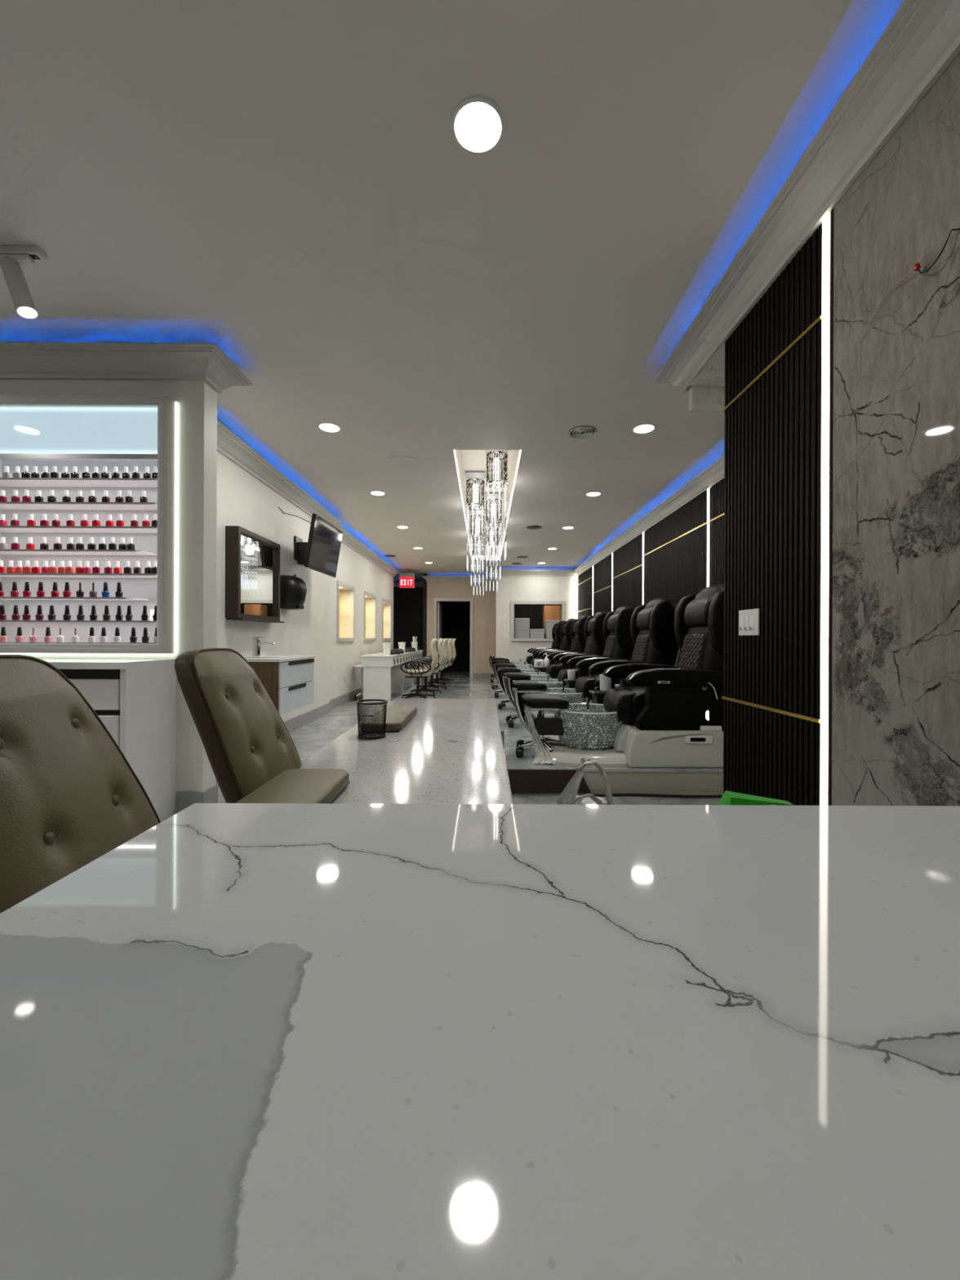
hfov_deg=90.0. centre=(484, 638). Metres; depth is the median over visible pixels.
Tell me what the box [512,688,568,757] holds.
stool
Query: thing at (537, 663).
canister
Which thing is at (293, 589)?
dispenser
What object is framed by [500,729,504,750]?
trim
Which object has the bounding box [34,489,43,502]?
bottle
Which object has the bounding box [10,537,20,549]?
bottle
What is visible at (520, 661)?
basin
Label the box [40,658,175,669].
countertop
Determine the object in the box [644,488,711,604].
wall
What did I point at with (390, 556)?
ceiling vent
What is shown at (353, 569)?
wall
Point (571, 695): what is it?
basin
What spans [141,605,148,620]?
bottle
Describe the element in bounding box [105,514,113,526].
bottle
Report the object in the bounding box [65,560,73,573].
bottle
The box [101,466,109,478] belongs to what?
bottle
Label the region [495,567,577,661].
wall
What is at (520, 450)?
led strip
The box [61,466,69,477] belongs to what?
bottle
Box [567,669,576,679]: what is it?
cup
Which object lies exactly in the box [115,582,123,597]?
bottle
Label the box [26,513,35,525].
bottle
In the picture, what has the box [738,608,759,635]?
light switch
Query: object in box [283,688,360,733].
baseboard
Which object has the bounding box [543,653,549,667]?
pump bottle
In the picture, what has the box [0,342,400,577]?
trim
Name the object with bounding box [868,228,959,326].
loose wires
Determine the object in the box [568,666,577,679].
cup
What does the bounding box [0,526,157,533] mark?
shelf
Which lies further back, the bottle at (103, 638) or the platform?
the platform
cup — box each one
[382,642,391,654]
[398,642,405,652]
[411,641,417,650]
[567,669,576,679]
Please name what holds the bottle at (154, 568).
on the display at (60, 431)
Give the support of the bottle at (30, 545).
on the display at (60, 431)
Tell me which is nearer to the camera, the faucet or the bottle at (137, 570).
the bottle at (137, 570)
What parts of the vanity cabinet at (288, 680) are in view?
drawer, drawer, handle, handle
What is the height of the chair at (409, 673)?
1.079 m
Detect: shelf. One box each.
[0,479,157,487]
[0,502,157,510]
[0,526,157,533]
[0,550,156,555]
[0,574,156,577]
[0,597,147,600]
[66,621,156,622]
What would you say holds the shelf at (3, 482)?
attached to the display at (60, 431)
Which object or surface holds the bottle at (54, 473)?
on the display at (60, 431)
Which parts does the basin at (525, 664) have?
glass bowl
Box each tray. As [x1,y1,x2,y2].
[533,666,546,669]
[564,679,577,682]
[588,689,606,695]
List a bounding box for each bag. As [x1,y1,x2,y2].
[556,760,614,804]
[717,791,794,805]
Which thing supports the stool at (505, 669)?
on the platform
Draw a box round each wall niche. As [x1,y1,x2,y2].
[337,580,355,641]
[364,591,376,640]
[382,598,391,640]
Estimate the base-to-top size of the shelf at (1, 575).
0.006 m
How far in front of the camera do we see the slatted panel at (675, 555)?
5.69 m
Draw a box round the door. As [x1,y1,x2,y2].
[437,601,441,677]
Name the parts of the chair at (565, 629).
armrest, armrest, quilted panel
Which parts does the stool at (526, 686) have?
backrest, seat plate, seat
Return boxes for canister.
[533,659,543,667]
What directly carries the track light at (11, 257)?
attached to the ceiling at (286, 187)
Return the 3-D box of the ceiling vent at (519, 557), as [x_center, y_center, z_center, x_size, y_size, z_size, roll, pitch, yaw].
[0.817,-1.760,10.400,0.250,0.014,0.250,0,0,0]
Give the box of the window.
[511,600,565,641]
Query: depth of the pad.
1.68 m
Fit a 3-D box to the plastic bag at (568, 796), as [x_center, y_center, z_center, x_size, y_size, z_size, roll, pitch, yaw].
[0.151,0.270,0.701,0.145,0.182,0.101,0,0,-18]
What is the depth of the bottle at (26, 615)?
2.86 m
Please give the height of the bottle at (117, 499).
0.080 m
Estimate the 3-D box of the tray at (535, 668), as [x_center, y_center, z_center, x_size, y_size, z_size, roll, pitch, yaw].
[0.978,0.496,8.155,0.300,0.025,0.220,0,0,0]
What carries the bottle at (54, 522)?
on the display at (60, 431)
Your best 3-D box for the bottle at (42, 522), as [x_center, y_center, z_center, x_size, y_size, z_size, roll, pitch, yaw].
[-2.631,-0.705,2.870,0.032,0.080,0.029,0,0,-5]
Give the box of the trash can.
[355,698,387,739]
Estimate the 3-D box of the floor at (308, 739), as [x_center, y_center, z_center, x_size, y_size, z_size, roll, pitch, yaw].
[-1.304,1.125,7.100,7.800,0.100,19.800,0,0,0]
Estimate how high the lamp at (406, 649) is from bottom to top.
0.092 m
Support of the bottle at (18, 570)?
on the display at (60, 431)
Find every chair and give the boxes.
[0,654,160,913]
[174,648,302,803]
[400,638,438,698]
[410,638,444,694]
[417,638,448,689]
[425,638,453,685]
[429,638,456,682]
[525,620,564,664]
[530,618,576,666]
[537,615,589,664]
[545,611,608,679]
[557,606,635,686]
[574,597,680,702]
[603,583,724,730]
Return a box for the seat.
[235,768,349,803]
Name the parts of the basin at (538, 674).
glass bowl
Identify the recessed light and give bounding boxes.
[317,422,341,432]
[369,490,386,495]
[396,525,408,528]
[449,94,506,155]
[561,526,573,528]
[585,491,601,496]
[631,422,656,433]
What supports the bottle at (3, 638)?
on the display at (60, 431)
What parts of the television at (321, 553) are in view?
casing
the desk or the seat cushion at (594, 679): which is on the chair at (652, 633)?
the seat cushion at (594, 679)
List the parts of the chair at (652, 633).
silver trim, panel, armrest, silver trim, panel, armrest, quilted panel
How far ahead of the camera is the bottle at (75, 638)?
2.86 m
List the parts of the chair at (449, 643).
backrest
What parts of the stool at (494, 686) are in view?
seat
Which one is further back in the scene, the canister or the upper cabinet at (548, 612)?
the upper cabinet at (548, 612)
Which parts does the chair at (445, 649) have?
seat, backrest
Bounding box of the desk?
[361,649,422,702]
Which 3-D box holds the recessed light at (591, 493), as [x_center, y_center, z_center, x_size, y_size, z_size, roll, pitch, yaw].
[1.327,-1.761,5.850,0.196,0.008,0.196,0,0,0]
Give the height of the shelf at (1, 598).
0.006 m
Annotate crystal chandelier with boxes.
[465,470,485,570]
[469,508,484,586]
[473,532,484,595]
[484,492,502,579]
[484,521,498,591]
[485,449,508,560]
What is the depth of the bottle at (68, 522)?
2.86 m
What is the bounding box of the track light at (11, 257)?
[0,245,47,318]
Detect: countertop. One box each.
[0,803,959,1279]
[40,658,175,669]
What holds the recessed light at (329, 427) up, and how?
in the ceiling at (286, 187)
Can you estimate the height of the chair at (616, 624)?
1.075 m
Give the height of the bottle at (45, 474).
0.080 m
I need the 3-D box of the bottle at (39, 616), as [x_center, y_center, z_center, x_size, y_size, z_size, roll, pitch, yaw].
[-2.660,-0.154,2.869,0.038,0.093,0.038,0,0,14]
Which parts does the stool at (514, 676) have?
backrest, seat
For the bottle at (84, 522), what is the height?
0.080 m
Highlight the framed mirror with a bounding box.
[225,525,284,622]
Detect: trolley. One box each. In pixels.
[533,666,546,672]
[564,679,577,688]
[588,689,606,704]
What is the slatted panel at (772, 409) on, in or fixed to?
attached to the wall at (830, 211)
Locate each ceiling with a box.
[0,0,904,579]
[455,449,519,555]
[690,342,724,386]
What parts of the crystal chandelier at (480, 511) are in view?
ceiling plate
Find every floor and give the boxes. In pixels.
[215,671,723,804]
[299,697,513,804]
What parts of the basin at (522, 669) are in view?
glass bowl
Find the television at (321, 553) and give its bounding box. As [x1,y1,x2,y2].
[278,506,342,577]
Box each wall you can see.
[0,379,217,813]
[216,450,329,721]
[328,542,393,700]
[393,579,422,657]
[422,573,426,657]
[426,573,495,673]
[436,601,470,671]
[494,578,496,657]
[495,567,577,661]
[514,604,561,638]
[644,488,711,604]
[688,385,724,413]
[737,211,831,326]
[831,52,959,805]
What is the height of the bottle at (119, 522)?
0.080 m
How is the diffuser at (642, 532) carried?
attached to the led strip at (643, 533)
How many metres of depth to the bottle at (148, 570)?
2.86 m
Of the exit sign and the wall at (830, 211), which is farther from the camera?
the exit sign
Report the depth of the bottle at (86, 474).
2.86 m
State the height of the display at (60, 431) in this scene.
1.522 m
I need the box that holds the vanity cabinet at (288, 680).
[244,655,315,715]
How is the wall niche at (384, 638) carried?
attached to the wall at (353, 569)
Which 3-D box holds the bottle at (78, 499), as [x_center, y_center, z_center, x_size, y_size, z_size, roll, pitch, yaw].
[-2.421,-0.847,2.871,0.032,0.080,0.029,0,0,5]
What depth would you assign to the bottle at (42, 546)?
2.86 m
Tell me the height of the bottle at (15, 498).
0.080 m
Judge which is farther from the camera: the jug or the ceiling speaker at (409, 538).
the ceiling speaker at (409, 538)
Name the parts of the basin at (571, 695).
glass bowl, spout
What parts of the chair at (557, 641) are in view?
quilted panel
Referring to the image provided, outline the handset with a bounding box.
[699,711,721,730]
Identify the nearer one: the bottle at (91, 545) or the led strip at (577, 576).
the bottle at (91, 545)
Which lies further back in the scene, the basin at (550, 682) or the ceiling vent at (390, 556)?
the ceiling vent at (390, 556)
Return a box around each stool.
[354,664,363,699]
[488,656,509,677]
[488,657,511,683]
[490,660,515,688]
[492,664,521,697]
[497,668,531,709]
[502,675,546,727]
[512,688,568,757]
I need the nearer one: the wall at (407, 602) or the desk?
the desk
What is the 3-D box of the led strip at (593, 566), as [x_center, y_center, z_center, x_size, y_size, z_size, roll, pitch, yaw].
[2.305,-0.316,10.217,0.016,2.460,0.047,0,0,0]
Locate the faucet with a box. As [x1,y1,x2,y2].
[252,636,275,657]
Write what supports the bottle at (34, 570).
on the display at (60, 431)
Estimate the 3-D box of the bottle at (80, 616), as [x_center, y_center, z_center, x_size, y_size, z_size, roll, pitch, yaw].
[-2.416,-0.153,2.871,0.038,0.093,0.038,0,0,3]
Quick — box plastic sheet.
[524,705,555,764]
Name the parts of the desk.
panel, drawer, panel, panel, panel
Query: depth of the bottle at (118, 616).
2.86 m
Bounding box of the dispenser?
[280,574,306,609]
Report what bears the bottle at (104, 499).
on the display at (60, 431)
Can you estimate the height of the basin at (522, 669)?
0.420 m
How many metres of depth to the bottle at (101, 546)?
2.86 m
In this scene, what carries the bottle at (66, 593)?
on the display at (60, 431)
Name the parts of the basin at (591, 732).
drain knob, glass bowl, spout, control panel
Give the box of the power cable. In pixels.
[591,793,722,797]
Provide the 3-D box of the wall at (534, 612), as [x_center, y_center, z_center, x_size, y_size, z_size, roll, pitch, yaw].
[1.336,-0.235,12.550,1.830,2.640,1.060,0,0,0]
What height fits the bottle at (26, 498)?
0.080 m
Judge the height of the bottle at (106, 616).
0.093 m
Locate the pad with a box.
[360,705,417,732]
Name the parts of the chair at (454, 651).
backrest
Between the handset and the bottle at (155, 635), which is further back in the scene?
the handset
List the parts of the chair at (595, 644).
panel, armrest, armrest, quilted panel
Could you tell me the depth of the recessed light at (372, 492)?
5.84 m
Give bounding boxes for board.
[507,769,591,793]
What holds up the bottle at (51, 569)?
on the display at (60, 431)
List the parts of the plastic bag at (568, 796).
handle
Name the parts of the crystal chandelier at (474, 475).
ceiling plate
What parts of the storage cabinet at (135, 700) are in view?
drawer, drawer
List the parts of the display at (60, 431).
light box rail, panel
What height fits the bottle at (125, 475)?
0.080 m
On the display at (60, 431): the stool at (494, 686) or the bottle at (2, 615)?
the bottle at (2, 615)
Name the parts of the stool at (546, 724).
backrest, seat, seat plate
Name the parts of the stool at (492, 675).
seat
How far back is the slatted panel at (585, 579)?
10.96 m
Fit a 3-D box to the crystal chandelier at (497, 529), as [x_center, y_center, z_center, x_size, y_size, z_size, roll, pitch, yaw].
[0.136,-1.527,9.000,0.260,1.265,0.260,0,0,0]
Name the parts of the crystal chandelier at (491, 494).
ceiling plate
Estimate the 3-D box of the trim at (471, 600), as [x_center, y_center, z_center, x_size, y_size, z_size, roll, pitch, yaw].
[-0.855,-0.013,13.080,1.070,2.180,0.040,0,0,0]
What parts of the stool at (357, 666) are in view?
seat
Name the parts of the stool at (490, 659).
seat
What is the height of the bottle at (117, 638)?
0.093 m
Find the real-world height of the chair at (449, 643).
1.079 m
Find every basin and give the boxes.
[244,655,315,662]
[509,658,528,664]
[515,661,533,667]
[515,675,565,712]
[516,664,534,672]
[522,683,592,727]
[524,669,549,679]
[533,697,723,768]
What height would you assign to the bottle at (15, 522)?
0.080 m
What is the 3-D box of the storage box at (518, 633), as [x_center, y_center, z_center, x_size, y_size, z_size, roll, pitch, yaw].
[0.945,-0.109,12.218,0.370,0.305,0.284,0,0,0]
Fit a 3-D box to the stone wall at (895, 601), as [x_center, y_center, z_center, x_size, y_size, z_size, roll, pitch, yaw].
[1.261,-0.235,-0.536,0.020,2.640,4.527,0,0,0]
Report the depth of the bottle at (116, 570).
2.86 m
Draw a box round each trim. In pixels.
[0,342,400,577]
[393,0,959,586]
[433,598,473,678]
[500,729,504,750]
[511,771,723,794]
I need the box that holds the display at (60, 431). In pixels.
[0,395,177,654]
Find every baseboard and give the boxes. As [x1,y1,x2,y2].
[177,784,217,813]
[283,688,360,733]
[426,673,491,678]
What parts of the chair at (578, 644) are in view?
panel, armrest, armrest, quilted panel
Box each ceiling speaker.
[389,455,419,466]
[407,537,417,539]
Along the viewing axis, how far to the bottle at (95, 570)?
2.85 m
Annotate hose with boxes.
[707,682,717,699]
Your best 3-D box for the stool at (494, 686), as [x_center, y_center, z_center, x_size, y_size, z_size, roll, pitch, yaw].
[0.361,0.655,8.693,0.479,0.500,0.483,0,0,9]
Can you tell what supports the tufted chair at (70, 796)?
on the floor at (308, 739)
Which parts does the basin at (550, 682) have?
glass bowl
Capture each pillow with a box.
[562,622,567,634]
[573,621,578,633]
[586,617,595,632]
[607,613,617,631]
[635,607,653,630]
[684,595,713,627]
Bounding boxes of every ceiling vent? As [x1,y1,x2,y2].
[383,555,395,557]
[516,555,528,558]
[526,525,542,529]
[568,425,596,439]
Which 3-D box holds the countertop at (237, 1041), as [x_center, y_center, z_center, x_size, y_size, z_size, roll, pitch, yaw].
[0.518,0.597,-0.090,1.428,0.970,0.820,0,0,0]
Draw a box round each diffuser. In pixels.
[642,532,644,604]
[706,488,709,586]
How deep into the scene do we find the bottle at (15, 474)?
2.86 m
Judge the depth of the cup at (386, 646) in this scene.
8.40 m
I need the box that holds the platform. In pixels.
[489,675,723,772]
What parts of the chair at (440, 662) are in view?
armrest, seat, armrest, backrest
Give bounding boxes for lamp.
[390,648,399,654]
[396,648,404,653]
[404,647,412,652]
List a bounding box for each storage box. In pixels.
[514,617,529,628]
[514,628,529,638]
[529,628,544,638]
[545,620,559,638]
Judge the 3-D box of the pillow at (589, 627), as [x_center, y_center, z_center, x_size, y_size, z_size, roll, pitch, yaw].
[1.723,-0.205,7.530,0.156,0.244,0.400,0,0,0]
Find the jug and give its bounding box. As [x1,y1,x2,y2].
[595,674,611,692]
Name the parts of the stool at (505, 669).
backrest, seat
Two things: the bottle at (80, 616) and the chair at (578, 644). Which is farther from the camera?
the chair at (578, 644)
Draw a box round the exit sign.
[399,568,414,587]
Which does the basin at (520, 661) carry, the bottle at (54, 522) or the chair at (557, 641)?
the chair at (557, 641)
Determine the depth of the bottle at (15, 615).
2.86 m
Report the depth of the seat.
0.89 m
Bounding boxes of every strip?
[453,449,471,553]
[500,449,521,555]
[577,576,577,618]
[592,565,593,615]
[611,552,613,611]
[642,532,644,604]
[706,488,711,586]
[820,213,831,805]
[828,208,833,805]
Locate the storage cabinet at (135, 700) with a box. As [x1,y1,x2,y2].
[40,658,176,822]
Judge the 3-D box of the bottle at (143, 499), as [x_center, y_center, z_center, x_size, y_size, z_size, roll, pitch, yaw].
[-2.039,-0.845,2.872,0.032,0.080,0.029,0,0,-14]
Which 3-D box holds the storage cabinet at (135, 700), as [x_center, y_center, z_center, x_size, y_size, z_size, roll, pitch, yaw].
[-2.632,0.595,2.684,1.540,0.950,0.428,0,0,0]
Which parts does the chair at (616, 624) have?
silver trim, armrest, panel, silver trim, armrest, quilted panel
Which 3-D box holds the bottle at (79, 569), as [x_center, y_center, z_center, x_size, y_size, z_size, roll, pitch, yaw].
[-2.418,-0.425,2.866,0.032,0.080,0.029,0,0,14]
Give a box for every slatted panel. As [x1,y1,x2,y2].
[577,566,592,618]
[593,553,612,615]
[613,533,642,611]
[644,489,706,665]
[710,478,724,586]
[721,222,822,805]
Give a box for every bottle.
[0,489,7,502]
[0,513,7,525]
[0,537,7,549]
[0,560,5,573]
[0,582,4,596]
[0,604,6,620]
[0,626,7,642]
[2,466,11,477]
[6,560,15,573]
[9,582,18,596]
[10,513,19,525]
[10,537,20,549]
[11,489,20,502]
[11,604,20,620]
[13,466,21,477]
[15,560,22,573]
[15,626,23,642]
[21,465,30,477]
[22,489,31,502]
[22,560,31,573]
[22,582,31,596]
[22,604,31,620]
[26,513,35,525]
[26,537,35,549]
[29,626,37,642]
[31,466,39,477]
[31,560,40,573]
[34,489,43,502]
[35,604,44,620]
[36,582,44,596]
[40,466,49,477]
[40,514,48,525]
[40,537,48,549]
[40,560,48,573]
[44,626,52,642]
[47,489,56,502]
[47,604,56,620]
[48,560,57,573]
[50,466,58,477]
[50,582,59,596]
[51,513,60,525]
[53,537,62,549]
[56,627,64,642]
[57,560,65,573]
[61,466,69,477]
[62,489,71,502]
[62,582,71,596]
[62,604,71,620]
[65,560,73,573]
[66,514,75,525]
[66,537,75,549]
[71,466,79,478]
[71,627,79,642]
[75,489,84,502]
[75,537,84,549]
[75,560,83,573]
[75,582,84,596]
[76,605,84,620]
[80,514,88,526]
[81,466,90,478]
[83,560,91,573]
[87,537,95,549]
[88,489,96,502]
[88,582,97,596]
[88,626,95,642]
[89,605,97,620]
[92,466,100,478]
[92,514,100,526]
[92,560,100,573]
[98,537,106,549]
[99,626,107,642]
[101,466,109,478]
[101,582,109,596]
[102,490,110,502]
[102,605,111,620]
[104,560,112,573]
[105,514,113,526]
[108,537,116,549]
[111,466,119,478]
[113,560,121,573]
[113,626,120,642]
[115,490,123,502]
[115,514,124,526]
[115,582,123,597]
[115,605,123,620]
[118,537,126,549]
[122,466,129,478]
[124,489,133,502]
[124,560,131,573]
[125,605,133,620]
[126,537,134,549]
[129,627,137,642]
[130,514,138,526]
[131,466,139,478]
[133,560,141,573]
[140,490,147,502]
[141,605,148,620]
[141,627,149,642]
[142,514,150,526]
[143,466,151,478]
[144,560,151,573]
[151,466,157,479]
[151,514,157,526]
[151,560,156,573]
[152,605,156,621]
[153,627,156,643]
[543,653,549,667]
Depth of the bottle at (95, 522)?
2.86 m
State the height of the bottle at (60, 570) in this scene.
0.080 m
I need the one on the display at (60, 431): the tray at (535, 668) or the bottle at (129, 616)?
the bottle at (129, 616)
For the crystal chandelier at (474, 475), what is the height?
1.265 m
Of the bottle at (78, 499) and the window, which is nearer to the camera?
the bottle at (78, 499)
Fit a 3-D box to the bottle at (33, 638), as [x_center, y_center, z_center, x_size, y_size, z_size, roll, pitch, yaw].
[-2.693,-0.022,2.865,0.038,0.091,0.038,0,0,14]
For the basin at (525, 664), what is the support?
on the platform
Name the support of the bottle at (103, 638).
on the display at (60, 431)
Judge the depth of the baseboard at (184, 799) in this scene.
2.88 m
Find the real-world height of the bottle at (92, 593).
0.091 m
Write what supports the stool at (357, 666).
on the floor at (308, 739)
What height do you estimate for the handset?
0.144 m
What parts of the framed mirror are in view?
glass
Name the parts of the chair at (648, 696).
panel, silver trim, armrest, silver trim, armrest, panel, quilted panel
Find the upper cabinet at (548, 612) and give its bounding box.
[542,605,560,634]
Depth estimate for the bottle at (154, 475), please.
2.86 m
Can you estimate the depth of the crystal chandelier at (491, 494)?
7.10 m
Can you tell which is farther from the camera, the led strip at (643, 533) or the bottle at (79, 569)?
the led strip at (643, 533)
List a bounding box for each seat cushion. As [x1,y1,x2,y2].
[554,662,561,675]
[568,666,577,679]
[588,674,599,690]
[619,684,645,724]
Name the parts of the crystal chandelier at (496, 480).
crystal rod, ceiling plate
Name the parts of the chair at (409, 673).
armrest, seat, armrest, backrest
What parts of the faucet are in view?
spout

